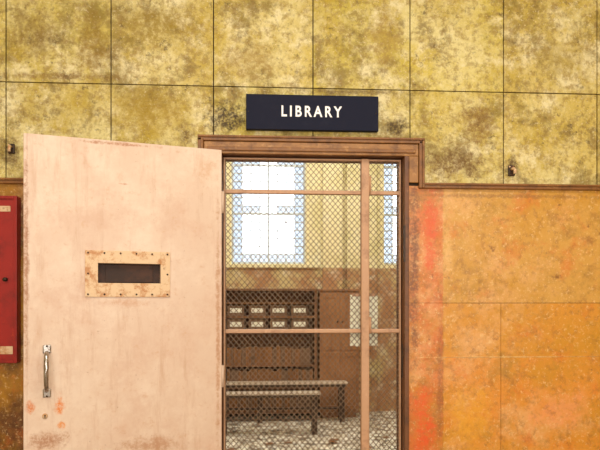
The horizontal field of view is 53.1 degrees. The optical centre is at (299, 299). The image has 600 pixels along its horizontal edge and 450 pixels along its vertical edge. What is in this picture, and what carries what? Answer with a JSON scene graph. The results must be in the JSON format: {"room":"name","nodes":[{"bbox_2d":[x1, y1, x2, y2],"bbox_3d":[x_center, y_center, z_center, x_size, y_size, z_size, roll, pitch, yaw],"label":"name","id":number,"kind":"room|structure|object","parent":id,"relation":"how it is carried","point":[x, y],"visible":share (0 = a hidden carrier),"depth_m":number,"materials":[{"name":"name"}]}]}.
{"room":"prison interior","nodes":[
{"label":"prison interior","id":0,"kind":"room"},
{"bbox_2d":[0,0,599,449],"bbox_3d":[0.027,-0.400,2.886,6.800,3.600,0.161,0,0,-3],"label":"wall","id":1,"kind":"structure","parent":0,"point":[504,285],"depth_m":2.85,"materials":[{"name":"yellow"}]},
{"bbox_2d":[0,196,20,362],"bbox_3d":[-1.516,-0.092,2.684,0.500,0.748,0.056,0,0,-3],"label":"cabinet","id":2,"kind":"object","parent":1,"relation":"attached to","point":[10,206],"visible":1,"depth_m":2.69,"materials":[{"name":"metal"}]},
{"bbox_2d":[8,144,14,153],"bbox_3d":[-1.307,-0.686,2.704,0.029,0.045,0.043,0,0,-3],"label":"wall bracket","id":3,"kind":"object","parent":1,"relation":"attached to","point":[11,147],"visible":1,"depth_m":2.72,"materials":[{"name":"metal"}]},
{"bbox_2d":[23,133,223,449],"bbox_3d":[-0.734,0.352,2.591,0.840,2.073,0.113,0,0,-20],"label":"door","id":4,"kind":"structure","parent":1,"relation":"in","point":[122,240],"depth_m":2.59,"materials":[{"name":"pink paint"}]},
{"bbox_2d":[0,134,599,190],"bbox_3d":[0.033,-0.644,2.795,6.786,0.235,0.028,0,0,-3],"label":"trim","id":5,"kind":"structure","parent":1,"relation":"attached to","point":[201,137],"depth_m":2.81,"materials":[{"name":"brown wood"}]},
{"bbox_2d":[204,141,417,449],"bbox_3d":[0.053,0.333,2.878,1.005,2.135,0.180,0,0,-3],"label":"door frame","id":6,"kind":"structure","parent":1,"relation":"attached to","point":[407,153],"depth_m":2.82,"materials":[{"name":"wood"}]},
{"bbox_2d":[246,94,377,132],"bbox_3d":[0.058,-0.868,2.792,0.615,0.162,0.031,0,0,-3],"label":"sign","id":7,"kind":"object","parent":1,"relation":"attached to","point":[264,112],"visible":1,"depth_m":2.78,"materials":[{"name":"black plastic"}]},
{"bbox_2d":[224,157,400,449],"bbox_3d":[0.062,0.354,2.858,0.847,2.053,0.040,0,0,-3],"label":"security gate","id":8,"kind":"object","parent":1,"relation":"attached to","point":[365,181],"visible":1,"depth_m":2.86,"materials":[{"name":"beige metal"}]},
{"bbox_2d":[508,165,516,175],"bbox_3d":[1.009,-0.616,2.842,0.032,0.050,0.044,0,0,-3],"label":"wall bracket","id":9,"kind":"object","parent":1,"relation":"attached to","point":[512,171],"visible":1,"depth_m":2.85,"materials":[{"name":"metal"}]},
{"bbox_2d":[226,411,395,449],"bbox_3d":[-0.122,1.460,5.367,5.100,0.120,4.970,0,0,-3],"label":"floor","id":10,"kind":"structure","parent":0,"point":[389,419],"depth_m":6.34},
{"bbox_2d":[226,288,317,413],"bbox_3d":[-0.925,0.632,7.238,2.260,1.537,0.360,0,0,-3],"label":"bookcase","id":11,"kind":"object","parent":10,"relation":"on","point":[233,291],"visible":0.27,"depth_m":7.42,"materials":[{"name":"brown wood"}]},
{"bbox_2d":[227,305,307,328],"bbox_3d":[-0.953,0.210,7.239,2.084,0.291,0.293,0,0,-3],"label":"boxes","id":12,"kind":"object","parent":11,"relation":"in","point":[236,307],"visible":0.29,"depth_m":7.13,"materials":[{"name":"beige cardboard"}]},
{"bbox_2d":[227,345,312,411],"bbox_3d":[-0.925,0.941,7.229,2.148,0.775,0.278,0,0,-3],"label":"books","id":13,"kind":"object","parent":11,"relation":"in","point":[233,348],"visible":0.23,"depth_m":7.13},
{"bbox_2d":[226,391,320,434],"bbox_3d":[-0.786,1.180,6.226,2.000,0.440,0.164,0,0,-3],"label":"wooden bench","id":14,"kind":"object","parent":10,"relation":"on","point":[269,395],"visible":0.27,"depth_m":6.22,"materials":[{"name":"brown wood"}]},
{"bbox_2d":[226,380,347,422],"bbox_3d":[-0.456,1.170,6.882,2.000,0.460,0.194,0,0,-3],"label":"wooden bench","id":15,"kind":"object","parent":10,"relation":"on","point":[313,382],"visible":0.39,"depth_m":6.84,"materials":[{"name":"brown wood"}]},
{"bbox_2d":[227,434,395,449],"bbox_3d":[-0.076,1.390,4.946,2.809,0.014,2.361,0,0,-3],"label":"paper litter","id":16,"kind":"object","parent":10,"relation":"on","point":[330,439],"visible":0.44,"depth_m":5.77,"materials":[{"name":"white paper"}]},
{"bbox_2d":[318,289,359,417],"bbox_3d":[0.460,0.633,7.256,0.488,1.535,0.330,0,0,-3],"label":"cabinet","id":17,"kind":"object","parent":10,"relation":"on","point":[321,291],"visible":0.63,"depth_m":7.11,"materials":[{"name":"brown wood"}]},
{"bbox_2d":[226,162,395,411],"bbox_3d":[-0.257,-0.750,7.623,4.800,4.300,0.450,0,0,-3],"label":"wall","id":18,"kind":"structure","parent":0,"point":[343,166],"depth_m":7.51,"materials":[{"name":"yellow paint"}]},
{"bbox_2d":[232,162,304,263],"bbox_3d":[-0.400,-1.400,7.635,0.935,1.900,0.050,0,0,-3],"label":"window","id":19,"kind":"structure","parent":18,"relation":"attached to","point":[294,165],"depth_m":7.62,"materials":[{"name":"white glass"}]},
{"bbox_2d":[350,293,377,345],"bbox_3d":[0.309,0.096,2.900,0.136,0.257,0.018,0,0,-3],"label":"paper notice","id":20,"kind":"object","parent":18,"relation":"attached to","point":[373,313],"visible":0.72,"depth_m":2.90,"materials":[{"name":"white paper"}]},
{"bbox_2d":[384,164,395,263],"bbox_3d":[1.526,-1.400,7.750,0.950,1.900,0.050,0,0,-3],"label":"window","id":21,"kind":"structure","parent":18,"relation":"attached to","point":[389,182],"depth_m":7.73,"materials":[{"name":"white glass"}]}
]}

